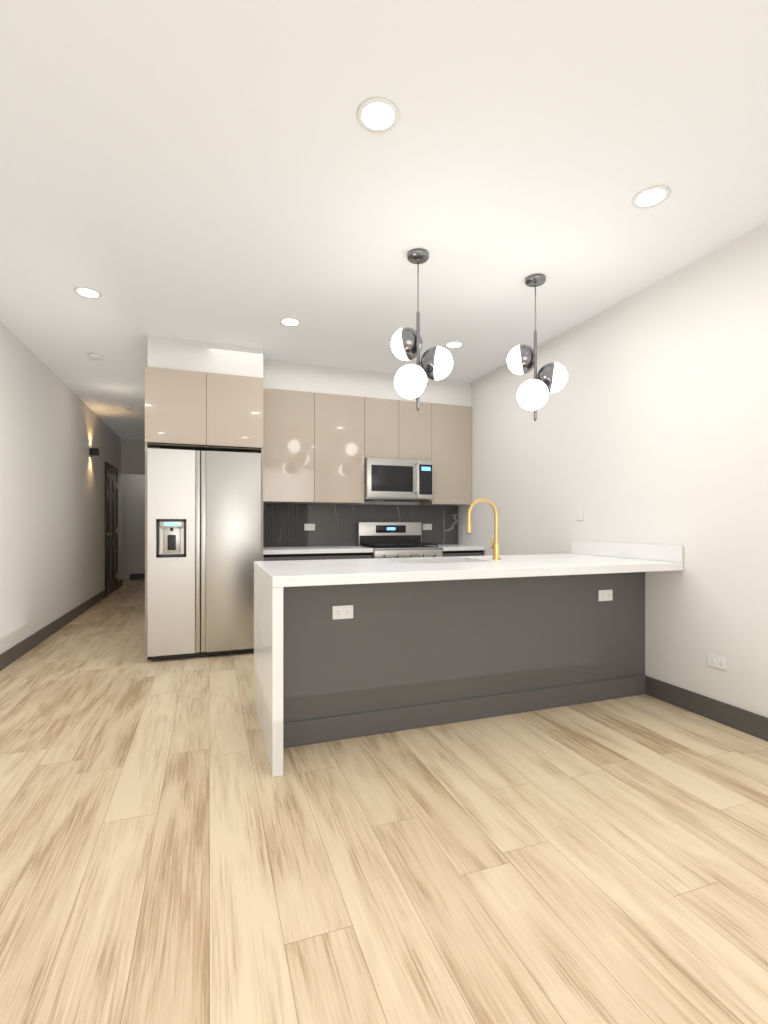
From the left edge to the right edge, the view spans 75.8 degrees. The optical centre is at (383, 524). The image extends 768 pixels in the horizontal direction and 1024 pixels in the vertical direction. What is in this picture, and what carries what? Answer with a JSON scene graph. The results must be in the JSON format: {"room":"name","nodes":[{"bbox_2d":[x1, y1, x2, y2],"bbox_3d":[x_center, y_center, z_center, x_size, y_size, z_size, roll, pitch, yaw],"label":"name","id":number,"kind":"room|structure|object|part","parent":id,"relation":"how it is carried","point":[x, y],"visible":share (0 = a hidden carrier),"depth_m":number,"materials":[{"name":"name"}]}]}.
{"room":"kitchen","nodes":[
{"label":"kitchen","id":0,"kind":"room"},
{"bbox_2d":[0,321,121,653],"bbox_3d":[-2.829,-0.230,3.135,0.100,2.780,13.200,0,0,-20],"label":"wall","id":1,"kind":"structure","parent":0,"point":[54,428],"depth_m":5.01,"materials":[{"name":"white paint"}]},
{"bbox_2d":[0,589,105,670],"bbox_3d":[-2.530,1.097,2.462,0.014,0.125,11.530,0,0,-20],"label":"baseboard","id":2,"kind":"structure","parent":1,"relation":"attached to","point":[15,652],"depth_m":4.94,"materials":[{"name":"grey wood"}]},
{"bbox_2d":[90,448,98,455],"bbox_3d":[-4.055,-1.010,6.902,0.100,0.100,0.100,0,0,-20],"label":"light","id":3,"kind":"object","parent":1,"relation":"attached to","point":[94,451],"visible":1,"depth_m":6.86,"materials":[{"name":"black plastic"}]},
{"bbox_2d":[105,462,117,596],"bbox_3d":[-4.582,0.083,8.350,0.073,2.155,1.050,0,0,-20],"label":"hall door","id":4,"kind":"structure","parent":1,"relation":"in","point":[111,528],"depth_m":8.27,"materials":[{"name":"brown wood"}]},
{"bbox_2d":[118,579,122,587],"bbox_3d":[-4.898,1.097,9.150,0.014,0.125,0.480,0,0,-20],"label":"baseboard","id":5,"kind":"structure","parent":1,"relation":"attached to","point":[120,583],"depth_m":9.15,"materials":[{"name":"grey wood"}]},
{"bbox_2d":[121,438,144,474],"bbox_3d":[-4.480,-1.290,9.521,1.050,0.660,0.100,0,0,-20],"label":"wall","id":6,"kind":"structure","parent":0,"point":[132,456],"depth_m":9.36,"materials":[{"name":"white paint"}]},
{"bbox_2d":[122,474,144,579],"bbox_3d":[-5.335,-0.230,10.363,2.300,2.780,0.100,0,0,-20],"label":"wall","id":7,"kind":"structure","parent":0,"point":[133,523],"depth_m":10.34,"materials":[{"name":"white paint"}]},
{"bbox_2d":[130,573,144,579],"bbox_3d":[-4.822,1.097,10.485,1.050,0.125,0.014,0,0,-20],"label":"baseboard","id":8,"kind":"structure","parent":7,"relation":"attached to","point":[142,575],"depth_m":10.35,"materials":[{"name":"grey wood"}]},
{"bbox_2d":[148,335,470,406],"bbox_3d":[-0.569,-1.482,5.082,3.320,0.277,0.640,0,0,-20],"label":"soffit","id":9,"kind":"structure","parent":0,"point":[181,354],"depth_m":4.93,"materials":[{"name":"white paint"}]},
{"bbox_2d":[297,501,457,546],"bbox_3d":[-0.655,-0.230,5.444,3.440,2.780,0.100,0,0,-20],"label":"wall","id":10,"kind":"structure","parent":0,"point":[388,503],"depth_m":5.63,"materials":[{"name":"white paint"}]},
{"bbox_2d":[263,388,366,503],"bbox_3d":[-0.761,-0.783,5.160,1.066,1.111,0.332,0,0,-20],"label":"upper cabinet","id":11,"kind":"object","parent":10,"relation":"attached to","point":[319,447],"depth_m":5.00,"materials":[{"name":"beige"}]},
{"bbox_2d":[263,503,457,546],"bbox_3d":[-0.218,0.007,5.536,2.346,0.461,0.011,0,0,-20],"label":"backsplash panel","id":12,"kind":"object","parent":10,"relation":"attached to","point":[284,523],"visible":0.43,"depth_m":5.43,"materials":[{"name":"stone"}]},
{"bbox_2d":[304,524,314,529],"bbox_3d":[-0.801,0.030,5.318,0.115,0.072,0.008,0,0,-20],"label":"outlet","id":13,"kind":"object","parent":12,"relation":"attached to","point":[309,526],"visible":1,"depth_m":5.32,"materials":[{"name":"white plastic"}]},
{"bbox_2d":[423,524,431,529],"bbox_3d":[0.509,0.030,5.782,0.115,0.072,0.008,0,0,-20],"label":"outlet","id":14,"kind":"object","parent":12,"relation":"attached to","point":[427,526],"visible":1,"depth_m":5.78,"materials":[{"name":"white plastic"}]},
{"bbox_2d":[367,397,434,459],"bbox_3d":[0.106,-1.022,5.467,0.774,0.634,0.332,0,0,-20],"label":"upper cabinet","id":15,"kind":"object","parent":10,"relation":"attached to","point":[396,429],"depth_m":5.32,"materials":[{"name":"beige"}]},
{"bbox_2d":[364,457,433,501],"bbox_3d":[0.127,-0.476,5.409,0.760,0.441,0.447,0,0,-20],"label":"microwave","id":16,"kind":"object","parent":15,"relation":"attached to","point":[397,480],"visible":1,"depth_m":5.24,"materials":[{"name":"silver metal"}]},
{"bbox_2d":[420,403,471,504],"bbox_3d":[0.709,-0.783,5.680,0.504,1.111,0.332,0,0,-20],"label":"upper cabinet","id":17,"kind":"object","parent":10,"relation":"attached to","point":[453,423],"depth_m":5.53,"materials":[{"name":"beige"}]},
{"bbox_2d":[0,579,767,1023],"bbox_3d":[-1.382,1.210,4.231,5.660,0.100,14.300,0,0,-20],"label":"floor","id":18,"kind":"structure","parent":0,"point":[172,851],"depth_m":1.71,"materials":[{"name":"brown wood"}]},
{"bbox_2d":[147,447,260,659],"bbox_3d":[-1.659,0.254,4.605,0.926,1.812,0.750,0,0,-20],"label":"fridge","id":19,"kind":"object","parent":18,"relation":"on","point":[203,531],"visible":0.96,"depth_m":4.26,"materials":[{"name":"silver metal"}]},
{"bbox_3d":[-1.805,0.234,4.196,0.378,1.742,0.075,0,0,-19],"label":"door","id":20,"kind":"part","parent":19,"relation":"part of","materials":[{"name":"silver metal"}]},
{"bbox_2d":[145,366,262,660],"bbox_3d":[-1.678,-0.090,4.662,0.983,2.500,0.685,0,0,-20],"label":"tall cabinet","id":21,"kind":"object","parent":18,"relation":"on","point":[194,410],"visible":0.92,"depth_m":4.33,"materials":[{"name":"beige"}]},
{"bbox_2d":[258,565,369,748],"bbox_3d":[-0.444,0.725,2.967,0.499,0.869,0.670,0,0,-20],"label":"base cabinet","id":22,"kind":"object","parent":18,"relation":"on","point":[314,667],"depth_m":2.62,"materials":[{"name":"grey wood"}]},
{"bbox_2d":[332,605,352,619],"bbox_3d":[-0.222,0.475,2.663,0.115,0.072,0.008,0,0,-20],"label":"outlet","id":23,"kind":"object","parent":22,"relation":"attached to","point":[343,612],"visible":1,"depth_m":2.66,"materials":[{"name":"white plastic"}]},
{"bbox_2d":[263,552,371,560],"bbox_3d":[-0.717,0.721,5.036,1.069,0.878,0.594,0,0,-20],"label":"base cabinet","id":24,"kind":"object","parent":18,"relation":"on","point":[314,553],"depth_m":4.78,"materials":[{"name":"grey"}]},
{"bbox_2d":[263,546,372,555],"bbox_3d":[-0.716,0.260,5.031,1.070,0.040,0.633,0,0,-20],"label":"countertop","id":25,"kind":"structure","parent":24,"relation":"on","point":[266,551],"depth_m":4.73,"materials":[{"name":"white stone"}]},
{"bbox_2d":[346,561,449,734],"bbox_3d":[0.026,0.725,3.134,0.499,0.869,0.670,0,0,-20],"label":"base cabinet","id":26,"kind":"object","parent":18,"relation":"on","point":[416,642],"depth_m":2.79,"materials":[{"name":"grey wood"}]},
{"bbox_2d":[357,522,441,557],"bbox_3d":[0.167,0.568,5.295,0.756,1.185,0.678,0,0,-20],"label":"range","id":27,"kind":"object","parent":18,"relation":"on","point":[393,539],"visible":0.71,"depth_m":5.45,"materials":[{"name":"silver metal"}]},
{"bbox_2d":[442,548,483,556],"bbox_3d":[0.752,0.721,5.556,0.505,0.878,0.594,0,0,-20],"label":"base cabinet","id":28,"kind":"object","parent":18,"relation":"on","point":[444,554],"depth_m":5.27,"materials":[{"name":"grey"}]},
{"bbox_2d":[425,544,484,551],"bbox_3d":[0.754,0.260,5.551,0.506,0.040,0.633,0,0,-20],"label":"countertop","id":29,"kind":"structure","parent":28,"relation":"on","point":[446,547],"depth_m":5.31,"materials":[{"name":"white stone"}]},
{"bbox_2d":[410,561,521,722],"bbox_3d":[0.497,0.725,3.300,0.499,0.869,0.670,0,0,-20],"label":"base cabinet","id":30,"kind":"object","parent":18,"relation":"on","point":[486,600],"depth_m":2.95,"materials":[{"name":"grey wood"}]},
{"bbox_2d":[467,498,500,559],"bbox_3d":[0.670,0.030,3.343,0.256,0.418,0.085,0,0,-20],"label":"faucet","id":31,"kind":"object","parent":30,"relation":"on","point":[495,547],"visible":1,"depth_m":3.34,"materials":[{"name":"gold metal"}]},
{"bbox_2d":[482,561,585,712],"bbox_3d":[0.967,0.725,3.467,0.499,0.869,0.670,0,0,-20],"label":"base cabinet","id":32,"kind":"object","parent":18,"relation":"on","point":[553,594],"depth_m":3.12,"materials":[{"name":"grey wood"}]},
{"bbox_2d":[534,557,645,702],"bbox_3d":[1.437,0.725,3.633,0.498,0.869,0.670,0,0,-20],"label":"base cabinet","id":33,"kind":"object","parent":18,"relation":"on","point":[615,628],"depth_m":3.29,"materials":[{"name":"grey wood"}]},
{"bbox_2d":[598,590,612,600],"bbox_3d":[1.466,0.470,3.260,0.115,0.072,0.008,0,0,-20],"label":"outlet","id":34,"kind":"object","parent":33,"relation":"attached to","point":[605,595],"visible":1,"depth_m":3.26,"materials":[{"name":"white plastic"}]},
{"bbox_2d":[0,0,767,439],"bbox_3d":[-1.382,-1.670,4.231,5.660,0.100,14.300,0,0,-20],"label":"ceiling","id":35,"kind":"structure","parent":0,"point":[230,172],"depth_m":2.25,"materials":[{"name":"white paint"}]},
{"bbox_2d":[74,287,101,298],"bbox_3d":[-2.069,-1.617,3.447,0.172,0.005,0.172,0,0,-20],"label":"recessed light","id":36,"kind":"object","parent":35,"relation":"in","point":[86,292],"visible":1,"depth_m":3.44,"materials":[{"name":"white plastic"}]},
{"bbox_2d":[88,353,102,359],"bbox_3d":[-2.767,-1.605,4.728,0.130,0.029,0.130,0,0,-20],"label":"smoke detector","id":37,"kind":"object","parent":35,"relation":"attached to","point":[94,356],"visible":1,"depth_m":4.70,"materials":[{"name":"white plastic"}]},
{"bbox_2d":[279,318,300,326],"bbox_3d":[-0.750,-1.617,3.946,0.172,0.005,0.172,0,0,-20],"label":"recessed light","id":38,"kind":"object","parent":35,"relation":"in","point":[291,322],"visible":1,"depth_m":3.95,"materials":[{"name":"white plastic"}]},
{"bbox_2d":[356,97,399,132],"bbox_3d":[-0.024,-1.617,1.954,0.172,0.005,0.172,0,0,-20],"label":"recessed light","id":39,"kind":"object","parent":35,"relation":"in","point":[377,115],"visible":1,"depth_m":1.95,"materials":[{"name":"white plastic"}]},
{"bbox_2d":[391,248,452,410],"bbox_3d":[0.213,-1.149,2.977,0.382,0.941,0.382,0,0,-20],"label":"pendant light","id":40,"kind":"object","parent":35,"relation":"hanging from","point":[411,380],"visible":1,"depth_m":2.91,"materials":[{"name":"silver metal"}]},
{"bbox_2d":[445,341,463,348],"bbox_3d":[0.632,-1.617,4.446,0.172,0.005,0.172,0,0,-20],"label":"recessed light","id":41,"kind":"object","parent":35,"relation":"in","point":[454,344],"visible":1,"depth_m":4.43,"materials":[{"name":"white plastic"}]},
{"bbox_2d":[507,274,567,420],"bbox_3d":[1.007,-1.149,3.268,0.382,0.941,0.382,0,0,-20],"label":"pendant light","id":42,"kind":"object","parent":35,"relation":"hanging from","point":[533,394],"visible":1,"depth_m":3.20,"materials":[{"name":"silver metal"}]},
{"bbox_2d":[631,185,670,208],"bbox_3d":[1.321,-1.617,2.441,0.172,0.005,0.172,0,0,-20],"label":"recessed light","id":43,"kind":"object","parent":35,"relation":"in","point":[650,197],"visible":1,"depth_m":2.44,"materials":[{"name":"white plastic"}]},
{"bbox_2d":[458,222,767,717],"bbox_3d":[2.255,-0.230,2.231,0.100,2.780,8.100,0,0,-20],"label":"wall","id":44,"kind":"structure","parent":0,"point":[649,425],"depth_m":3.21,"materials":[{"name":"white paint"}]},
{"bbox_2d":[576,506,582,520],"bbox_3d":[1.578,-0.090,3.975,0.009,0.118,0.075,0,0,-20],"label":"light switch","id":45,"kind":"object","parent":44,"relation":"attached to","point":[579,512],"visible":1,"depth_m":3.97,"materials":[{"name":"white plastic"}]},
{"bbox_2d":[645,676,767,741],"bbox_3d":[2.654,1.097,0.932,0.014,0.125,5.186,0,0,-20],"label":"baseboard","id":46,"kind":"structure","parent":44,"relation":"attached to","point":[745,721],"depth_m":2.93,"materials":[{"name":"grey wood"}]},
{"bbox_2d":[708,654,726,670],"bbox_3d":[1.958,0.810,2.900,0.008,0.072,0.115,0,0,-20],"label":"outlet","id":47,"kind":"object","parent":44,"relation":"attached to","point":[718,662],"visible":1,"depth_m":2.90,"materials":[{"name":"white plastic"}]}
]}

